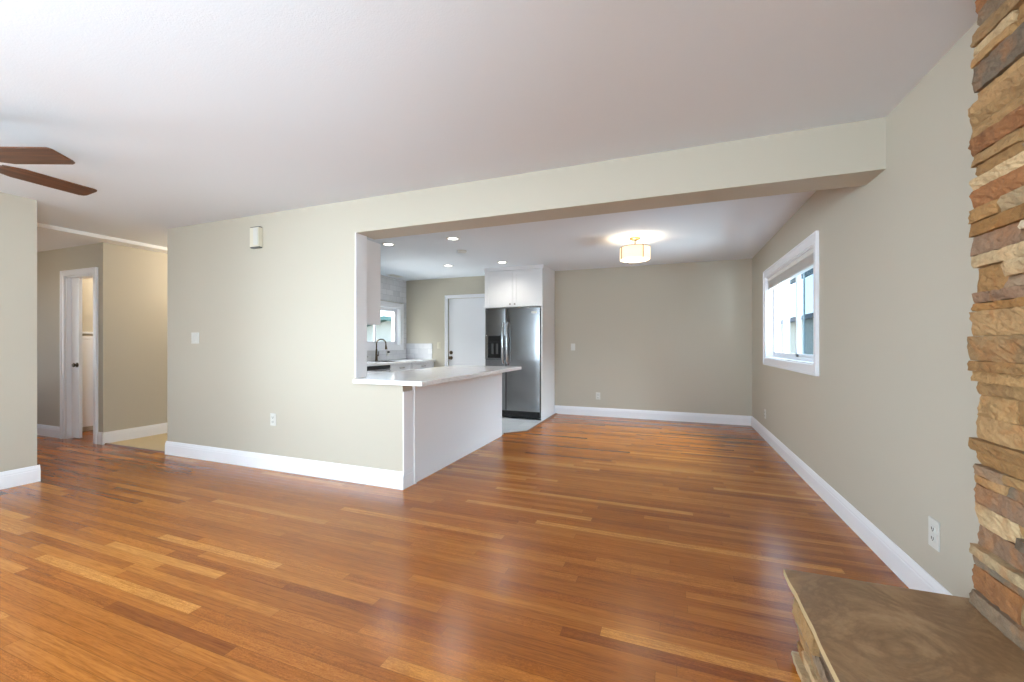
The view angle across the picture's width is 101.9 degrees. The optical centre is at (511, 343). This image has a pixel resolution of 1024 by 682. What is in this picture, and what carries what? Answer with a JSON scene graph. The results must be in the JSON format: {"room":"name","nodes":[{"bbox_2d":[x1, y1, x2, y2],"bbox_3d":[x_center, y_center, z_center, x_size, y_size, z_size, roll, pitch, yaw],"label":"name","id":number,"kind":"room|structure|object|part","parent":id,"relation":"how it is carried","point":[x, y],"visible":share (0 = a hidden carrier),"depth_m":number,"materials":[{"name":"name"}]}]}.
{"room":"living room","nodes":[
{"label":"living room","id":0,"kind":"room"},
{"bbox_2d":[0,192,36,471],"bbox_3d":[-4.992,-0.026,1.535,0.140,2.440,4.488,0,0,21],"label":"wall","id":1,"kind":"structure","parent":0,"point":[18,215],"depth_m":3.50,"materials":[{"name":"beige paint"}]},
{"bbox_2d":[0,465,40,489],"bbox_3d":[-4.916,1.123,1.514,0.016,0.142,4.504,0,0,21],"label":"baseboard","id":2,"kind":"structure","parent":1,"relation":"attached to","point":[27,475],"depth_m":3.50,"materials":[{"name":"white paint"}]},
{"bbox_2d":[37,243,96,426],"bbox_3d":[-5.963,-0.011,5.421,2.180,2.410,0.120,0,0,21],"label":"wall","id":3,"kind":"structure","parent":0,"point":[50,263],"depth_m":5.34,"materials":[{"name":"beige paint"}]},
{"bbox_2d":[37,424,59,437],"bbox_3d":[-6.342,1.123,5.494,1.420,0.142,0.016,0,0,21],"label":"baseboard","id":4,"kind":"structure","parent":3,"relation":"attached to","point":[42,430],"depth_m":5.34,"materials":[{"name":"white paint"}]},
{"bbox_2d":[71,278,81,437],"bbox_3d":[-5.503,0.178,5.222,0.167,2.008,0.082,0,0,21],"label":"door","id":5,"kind":"structure","parent":3,"relation":"in","point":[76,283],"depth_m":5.22,"materials":[{"name":"white paint"}]},
{"bbox_2d":[60,267,97,443],"bbox_3d":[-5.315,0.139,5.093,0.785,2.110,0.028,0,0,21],"label":"trim","id":6,"kind":"structure","parent":3,"relation":"attached to","point":[93,270],"depth_m":5.15,"materials":[{"name":"white paint"}]},
{"bbox_2d":[97,432,103,444],"bbox_3d":[-4.895,1.123,4.938,0.110,0.142,0.016,0,0,21],"label":"baseboard","id":7,"kind":"structure","parent":3,"relation":"attached to","point":[99,441],"depth_m":4.93,"materials":[{"name":"white paint"}]},
{"bbox_2d":[82,278,92,430],"bbox_3d":[-5.227,-0.011,5.972,1.200,2.410,1.436,0,0,21],"label":"wall","id":8,"kind":"structure","parent":0,"point":[87,284],"depth_m":5.71,"materials":[{"name":"beige paint"}]},
{"bbox_2d":[82,332,92,426],"bbox_3d":[-5.678,0.484,6.081,0.040,1.300,1.316,0,0,21],"label":"wainscoting","id":9,"kind":"structure","parent":8,"relation":"attached to","point":[87,341],"depth_m":5.70,"materials":[{"name":"white paint"}]},
{"bbox_2d":[37,223,166,253],"bbox_3d":[-6.602,-1.276,3.562,2.720,0.140,7.520,0,0,21],"label":"ceiling","id":10,"kind":"structure","parent":0,"point":[49,237],"depth_m":4.84,"materials":[{"name":"white paint"}]},
{"bbox_2d":[97,242,166,431],"bbox_3d":[-4.600,-0.006,5.763,0.120,2.400,1.736,0,0,21],"label":"wall","id":11,"kind":"structure","parent":0,"point":[132,282],"depth_m":5.19,"materials":[{"name":"beige paint"}]},
{"bbox_2d":[101,423,166,444],"bbox_3d":[-4.540,1.123,5.731,0.016,0.142,1.752,0,0,21],"label":"baseboard","id":12,"kind":"structure","parent":11,"relation":"attached to","point":[144,431],"depth_m":5.20,"materials":[{"name":"white paint"}]},
{"bbox_2d":[378,300,402,360],"bbox_3d":[-2.891,-0.026,6.420,0.200,2.440,3.915,0,0,21],"label":"wall","id":13,"kind":"structure","parent":0,"point":[381,300],"depth_m":8.09,"materials":[{"name":"beige paint"}]},
{"bbox_2d":[367,301,403,350],"bbox_3d":[-2.504,-0.331,7.324,0.176,0.894,1.734,0,0,21],"label":"window","id":14,"kind":"structure","parent":13,"relation":"in","point":[397,309],"depth_m":7.97,"materials":[{"name":"white paint"}]},
{"bbox_3d":[-2.639,-0.331,7.076,0.024,0.640,0.920,0,0,21],"label":"fixed sash","id":15,"kind":"part","parent":14,"relation":"part of","materials":[{"name":"glass"}]},
{"bbox_3d":[-2.365,-0.331,7.742,0.024,0.640,0.600,0,0,21],"label":"sliding sash","id":16,"kind":"part","parent":14,"relation":"part of","materials":[{"name":"glass"}]},
{"bbox_2d":[367,275,405,360],"bbox_3d":[-2.578,-0.476,6.943,0.010,1.540,2.715,0,0,21],"label":"backsplash","id":17,"kind":"structure","parent":13,"relation":"attached to","point":[392,289],"depth_m":7.83,"materials":[{"name":"tile"}]},
{"bbox_2d":[0,414,907,681],"bbox_3d":[-2.681,1.241,3.340,9.800,0.106,9.715,0,0,21],"label":"floor","id":18,"kind":"structure","parent":0,"point":[568,548],"depth_m":2.26,"materials":[{"name":"red wood"}]},
{"bbox_2d":[367,365,390,371],"bbox_3d":[-2.350,0.766,6.531,0.691,0.855,0.600,0,0,21],"label":"dishwasher","id":19,"kind":"object","parent":18,"relation":"on","point":[382,368],"visible":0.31,"depth_m":6.46,"materials":[{"name":"black metal"}]},
{"bbox_3d":[-2.088,0.744,6.431,0.032,0.700,0.600,0,0,21],"label":"door","id":20,"kind":"part","parent":19,"relation":"part of","materials":[{"name":"silver metal"}]},
{"bbox_3d":[-2.086,0.365,6.430,0.036,0.052,0.600,0,0,21],"label":"control panel","id":21,"kind":"part","parent":19,"relation":"part of","materials":[{"name":"black plastic"}]},
{"bbox_2d":[390,363,411,371],"bbox_3d":[-2.147,0.765,7.109,0.673,0.858,0.605,0,0,21],"label":"base cabinet","id":22,"kind":"object","parent":18,"relation":"on","point":[396,367],"visible":0.16,"depth_m":6.99,"materials":[{"name":"white paint"}]},
{"bbox_2d":[411,362,433,369],"bbox_3d":[-1.906,0.765,7.737,0.673,0.858,0.720,0,0,21],"label":"base cabinet","id":23,"kind":"object","parent":18,"relation":"on","point":[421,365],"visible":0.16,"depth_m":7.61,"materials":[{"name":"white paint"}]},
{"bbox_2d":[412,373,501,483],"bbox_3d":[-0.807,0.765,4.585,0.717,0.858,1.977,0,0,21],"label":"base cabinet","id":24,"kind":"object","parent":18,"relation":"on","point":[452,420],"visible":0.46,"depth_m":4.17,"materials":[{"name":"white paint"}]},
{"bbox_2d":[353,365,521,385],"bbox_3d":[-0.761,0.316,4.539,1.006,0.038,2.330,0,0,21],"label":"countertop","id":25,"kind":"structure","parent":24,"relation":"on","point":[435,375],"depth_m":4.03,"materials":[{"name":"white stone"}]},
{"bbox_2d":[485,307,540,418],"bbox_3d":[0.117,0.297,6.933,0.956,1.743,0.772,0,0,21],"label":"refrigerator","id":26,"kind":"object","parent":18,"relation":"on","point":[512,335],"visible":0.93,"depth_m":6.61,"materials":[{"name":"silver metal"}]},
{"bbox_3d":[-0.264,0.247,6.775,0.357,1.643,0.060,0,0,21],"label":"freezer door","id":27,"kind":"part","parent":26,"relation":"part of","materials":[{"name":"silver metal"}]},
{"bbox_3d":[-0.147,-0.006,6.665,0.028,0.704,0.083,0,0,21],"label":"handle","id":28,"kind":"part","parent":26,"relation":"part of","materials":[{"name":"silver metal"}]},
{"bbox_2d":[505,307,540,417],"bbox_3d":[0.119,0.295,6.932,0.952,1.738,0.772,0,0,21],"label":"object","id":29,"kind":"object","parent":26,"relation":"attached to","point":[522,325],"depth_m":6.57,"materials":[{"name":"silver metal"}]},
{"bbox_2d":[503,430,527,433],"bbox_3d":[0.054,1.188,5.581,0.354,0.013,0.045,0,0,-26],"label":"trim","id":30,"kind":"structure","parent":18,"relation":"on","point":[526,430],"depth_m":5.56,"materials":[{"name":"brown wood"}]},
{"bbox_2d":[527,413,556,431],"bbox_3d":[0.484,1.188,6.375,0.045,0.013,1.540,0,0,21],"label":"trim","id":31,"kind":"structure","parent":18,"relation":"on","point":[548,418],"depth_m":6.22,"materials":[{"name":"brown wood"}]},
{"bbox_2d":[784,0,1023,681],"bbox_3d":[0.961,-0.025,0.412,0.697,2.439,2.298,0,0,21],"label":"stone fireplace","id":32,"kind":"object","parent":18,"relation":"on","point":[850,630],"visible":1,"depth_m":1.27,"materials":[{"name":"stone"}]},
{"bbox_3d":[-2.417,0.765,4.499,2.038,0.858,0.663,0,0,21],"label":"base cabinet","id":33,"kind":"object","parent":18,"relation":"on","visible":0},
{"bbox_2d":[367,359,434,373],"bbox_3d":[-1.835,0.316,6.009,2.043,0.038,3.901,0,0,21],"label":"countertop","id":34,"kind":"structure","parent":33,"relation":"on","point":[398,361],"depth_m":7.01,"materials":[{"name":"white stone"}]},
{"bbox_2d":[375,339,386,360],"bbox_3d":[-2.289,0.102,7.258,0.211,0.390,0.084,0,0,-18],"label":"kitchen faucet","id":35,"kind":"object","parent":34,"relation":"on","point":[376,352],"visible":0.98,"depth_m":7.22,"materials":[{"name":"brown metal"}]},
{"bbox_2d":[375,349,377,360],"bbox_3d":[-2.357,0.197,7.225,0.060,0.200,0.060,0,0,21],"label":"faucet","id":36,"kind":"object","parent":35,"relation":"attached to","point":[376,353],"depth_m":7.21,"materials":[{"name":"brown metal"}]},
{"bbox_2d":[0,0,977,280],"bbox_3d":[-1.458,-1.296,2.871,7.380,0.100,9.915,0,0,21],"label":"ceiling","id":37,"kind":"structure","parent":0,"point":[177,113],"depth_m":2.11,"materials":[{"name":"white paint"}]},
{"bbox_2d":[0,147,96,195],"bbox_3d":[-2.978,-1.099,2.249,1.142,0.295,1.110,0,0,21],"label":"ceiling fan","id":38,"kind":"object","parent":37,"relation":"hanging from","point":[12,155],"visible":1,"depth_m":2.29,"materials":[{"name":"brown wood"}]},
{"bbox_3d":[-2.611,-1.006,2.221,0.425,0.008,0.152,0,-8,-1],"label":"blade","id":39,"kind":"part","parent":38,"relation":"part of","materials":[{"name":"brown wood"}]},
{"bbox_3d":[-2.873,-1.006,2.572,0.152,0.008,0.425,-8,-2,17],"label":"blade","id":40,"kind":"part","parent":38,"relation":"part of","materials":[{"name":"brown wood"}]},
{"bbox_2d":[382,243,394,245],"bbox_3d":[-1.543,-1.242,5.188,0.166,0.008,0.166,0,0,21],"label":"recessed light","id":41,"kind":"object","parent":37,"relation":"in","point":[384,244],"visible":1,"depth_m":5.19,"materials":[{"name":"grey plastic"}]},
{"bbox_2d":[446,237,459,240],"bbox_3d":[-0.695,-1.242,4.905,0.166,0.008,0.166,0,0,21],"label":"recessed light","id":42,"kind":"object","parent":37,"relation":"in","point":[447,238],"visible":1,"depth_m":4.89,"materials":[{"name":"grey plastic"}]},
{"bbox_2d":[620,237,650,262],"bbox_3d":[1.447,-1.111,4.886,0.350,0.270,0.350,0,0,21],"label":"drum ceiling light","id":43,"kind":"object","parent":37,"relation":"hanging from","point":[632,253],"visible":1,"depth_m":4.76,"materials":[{"name":"beige fabric"}]},
{"bbox_3d":[1.447,-1.061,4.886,0.344,0.140,0.344,0,0,21],"label":"lamp shade","id":44,"kind":"part","parent":43,"relation":"part of","materials":[{"name":"beige fabric"}]},
{"bbox_2d":[621,257,649,262],"bbox_3d":[1.447,-0.990,4.886,0.332,0.012,0.332,0,0,21],"label":"diffuser","id":45,"kind":"object","parent":43,"relation":"attached to","point":[623,259],"depth_m":4.84,"materials":[{"name":"beige glass"}]},
{"bbox_2d":[167,117,885,471],"bbox_3d":[-0.796,-0.026,3.508,6.200,2.440,0.251,0,0,21],"label":"wall","id":46,"kind":"structure","parent":0,"point":[274,322],"depth_m":3.68,"materials":[{"name":"beige paint"}]},
{"bbox_2d":[105,443,164,452],"bbox_3d":[-4.288,1.188,4.735,1.200,0.013,0.030,0,0,21],"label":"trim","id":47,"kind":"structure","parent":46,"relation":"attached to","point":[105,443],"depth_m":4.73,"materials":[{"name":"brown wood"}]},
{"bbox_2d":[191,332,198,343],"bbox_3d":[-3.306,-0.061,4.332,0.118,0.116,0.010,0,0,21],"label":"light switch","id":48,"kind":"object","parent":46,"relation":"attached to","point":[194,336],"visible":1,"depth_m":4.33,"materials":[{"name":"grey plastic"}]},
{"bbox_2d":[250,226,262,248],"bbox_3d":[-2.456,-1.020,3.983,0.120,0.202,0.052,0,0,21],"label":"door chime","id":49,"kind":"object","parent":46,"relation":"attached to","point":[256,233],"visible":1,"depth_m":3.96,"materials":[{"name":"beige plastic"}]},
{"bbox_2d":[253,228,257,244],"bbox_3d":[-2.442,-1.022,3.953,0.057,0.163,0.007,0,0,21],"label":"grille","id":50,"kind":"object","parent":49,"relation":"attached to","point":[255,230],"depth_m":3.95,"materials":[{"name":"grey plastic"}]},
{"bbox_2d":[270,413,275,425],"bbox_3d":[-2.261,0.716,3.931,0.072,0.116,0.010,0,0,21],"label":"wall outlet","id":51,"kind":"object","parent":46,"relation":"attached to","point":[272,415],"visible":1,"depth_m":3.93,"materials":[{"name":"grey plastic"}]},
{"bbox_2d":[165,441,403,489],"bbox_3d":[-2.320,1.123,3.950,3.070,0.142,0.016,0,0,21],"label":"baseboard","id":52,"kind":"structure","parent":46,"relation":"attached to","point":[328,470],"depth_m":3.83,"materials":[{"name":"white paint"}]},
{"bbox_2d":[355,233,366,377],"bbox_3d":[-1.327,-0.333,3.651,0.013,1.257,0.138,0,0,21],"label":"trim","id":53,"kind":"structure","parent":46,"relation":"attached to","point":[360,240],"depth_m":3.63,"materials":[{"name":"white paint"}]},
{"bbox_2d":[367,240,380,324],"bbox_3d":[-1.637,-0.569,3.994,0.720,0.775,0.285,0,0,21],"label":"upper cabinet","id":54,"kind":"object","parent":46,"relation":"attached to","point":[373,248],"visible":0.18,"depth_m":3.88,"materials":[{"name":"white paint"}]},
{"bbox_3d":[-1.429,-0.569,4.035,0.356,0.771,0.020,0,0,21],"label":"door","id":55,"kind":"part","parent":54,"relation":"part of","materials":[{"name":"white paint"}]},
{"bbox_2d":[403,390,412,471],"bbox_3d":[-0.869,0.724,3.474,0.012,0.660,0.135,0,0,21],"label":"trim","id":56,"kind":"structure","parent":46,"relation":"attached to","point":[407,395],"depth_m":3.46,"materials":[{"name":"white paint"}]},
{"bbox_2d":[404,468,413,488],"bbox_3d":[-0.867,1.124,3.473,0.016,0.140,0.136,0,0,21],"label":"baseboard","id":57,"kind":"structure","parent":46,"relation":"attached to","point":[409,474],"depth_m":3.47,"materials":[{"name":"white paint"}]},
{"bbox_2d":[406,259,751,415],"bbox_3d":[0.661,-0.026,7.234,6.150,2.440,0.150,0,0,21],"label":"wall","id":58,"kind":"structure","parent":0,"point":[677,337],"depth_m":6.59,"materials":[{"name":"beige paint"}]},
{"bbox_2d":[406,343,431,358],"bbox_3d":[-1.813,0.141,8.098,0.590,0.305,0.010,0,0,21],"label":"backsplash","id":59,"kind":"structure","parent":58,"relation":"attached to","point":[413,350],"depth_m":8.09,"materials":[{"name":"tile"}]},
{"bbox_2d":[445,294,484,365],"bbox_3d":[-0.860,0.138,7.722,0.884,2.112,0.028,0,0,21],"label":"trim","id":60,"kind":"structure","parent":58,"relation":"attached to","point":[447,297],"depth_m":7.85,"materials":[{"name":"white paint"}]},
{"bbox_2d":[448,298,483,365],"bbox_3d":[-0.855,0.166,7.735,0.755,2.036,0.120,0,0,21],"label":"door","id":61,"kind":"structure","parent":58,"relation":"in","point":[466,315],"depth_m":7.75,"materials":[{"name":"white paint"}]},
{"bbox_2d":[484,264,554,420],"bbox_3d":[0.127,-0.025,6.969,1.022,2.439,0.723,0,0,21],"label":"refrigerator cabinet","id":62,"kind":"object","parent":58,"relation":"attached to","point":[527,286],"visible":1,"depth_m":6.72,"materials":[{"name":"white paint"}]},
{"bbox_3d":[-0.327,0.002,7.181,0.018,2.385,0.653,0,0,21],"label":"panel","id":63,"kind":"part","parent":62,"relation":"part of","materials":[{"name":"white paint"}]},
{"bbox_3d":[-0.215,-0.891,6.802,0.493,0.590,0.023,0,0,21],"label":"door","id":64,"kind":"part","parent":62,"relation":"part of","materials":[{"name":"white paint"}]},
{"bbox_3d":[0.248,-0.891,6.625,0.491,0.590,0.023,0,0,21],"label":"door","id":65,"kind":"part","parent":62,"relation":"part of","materials":[{"name":"white paint"}]},
{"bbox_3d":[0.591,0.002,6.791,0.023,2.385,0.723,0,0,21],"label":"panel","id":66,"kind":"part","parent":62,"relation":"part of","materials":[{"name":"white paint"}]},
{"bbox_2d":[555,405,751,425],"bbox_3d":[2.117,1.123,6.586,2.968,0.142,0.016,0,0,21],"label":"baseboard","id":67,"kind":"structure","parent":58,"relation":"attached to","point":[570,410],"depth_m":6.52,"materials":[{"name":"white paint"}]},
{"bbox_2d":[752,21,980,597],"bbox_3d":[1.870,-0.026,1.593,0.150,2.440,9.815,0,0,21],"label":"wall","id":68,"kind":"structure","parent":0,"point":[889,416],"depth_m":2.12,"materials":[{"name":"beige paint"}]},
{"bbox_2d":[763,230,818,375],"bbox_3d":[2.873,-0.323,4.242,0.176,1.164,2.054,0,0,21],"label":"window","id":69,"kind":"structure","parent":68,"relation":"in","point":[803,363],"depth_m":4.16,"materials":[{"name":"white paint"}]},
{"bbox_3d":[3.039,-0.323,4.618,0.024,0.910,0.980,0,0,21],"label":"sliding sash","id":70,"kind":"part","parent":69,"relation":"part of","materials":[{"name":"white paint"}]},
{"bbox_2d":[768,248,812,289],"bbox_3d":[2.848,-0.736,4.252,0.056,0.140,1.840,0,0,21],"label":"window blind","id":71,"kind":"object","parent":69,"relation":"attached to","point":[804,263],"visible":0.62,"depth_m":4.08,"materials":[{"name":"white plastic"}]},
{"bbox_3d":[2.848,-0.675,4.252,0.052,0.019,1.834,0,0,21],"label":"rail","id":72,"kind":"part","parent":71,"relation":"part of","materials":[{"name":"white plastic"}]},
{"bbox_3d":[2.752,-0.323,3.742,0.012,0.970,0.840,0,0,21],"label":"screen frame","id":73,"kind":"part","parent":69,"relation":"part of","materials":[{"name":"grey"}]},
{"bbox_3d":[2.740,-0.323,3.790,0.024,0.910,0.860,0,0,21],"label":"fixed sash","id":74,"kind":"part","parent":69,"relation":"part of","materials":[{"name":"glass"}]},
{"bbox_2d":[751,416,952,595],"bbox_3d":[2.594,1.123,3.709,0.016,0.142,5.045,0,0,21],"label":"baseboard","id":75,"kind":"structure","parent":68,"relation":"attached to","point":[911,574],"depth_m":2.54,"materials":[{"name":"white paint"}]},
{"bbox_2d":[928,516,939,551],"bbox_3d":[1.887,0.849,1.858,0.010,0.130,0.080,0,0,21],"label":"wall outlet","id":76,"kind":"object","parent":68,"relation":"attached to","point":[933,525],"visible":1,"depth_m":1.85,"materials":[{"name":"grey plastic"}]},
{"label":"outside","id":77,"kind":"structure","parent":0,"visible":0},
{"bbox_3d":[7.167,1.644,18.672,80.000,0.100,80.000,0,0,21],"label":"ground","id":78,"kind":"structure","parent":77,"visible":0},
{"bbox_2d":[367,316,390,341],"bbox_3d":[-3.944,0.239,19.723,8.200,2.710,6.700,0,0,21],"label":"neighbor house","id":79,"kind":"structure","parent":78,"relation":"on","point":[383,331],"depth_m":17.02,"materials":[{"name":"beige paint"}]},
{"bbox_2d":[781,313,812,354],"bbox_3d":[12.465,0.064,15.031,7.200,3.060,7.700,0,0,21],"label":"neighbor house","id":80,"kind":"structure","parent":78,"relation":"on","point":[808,317],"depth_m":12.64,"materials":[{"name":"beige paint"}]},
{"bbox_2d":[783,268,812,352],"bbox_3d":[6.097,-0.256,9.228,0.730,3.700,2.400,0,0,21],"label":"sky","id":81,"kind":"structure","parent":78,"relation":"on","point":[786,286],"depth_m":8.29,"materials":[{"name":"white"}]},
{"bbox_3d":[5.501,-0.031,8.332,0.100,3.250,0.100,0,0,21],"label":"post","id":82,"kind":"part","parent":81,"relation":"part of","materials":[{"name":"white paint"}]}
]}

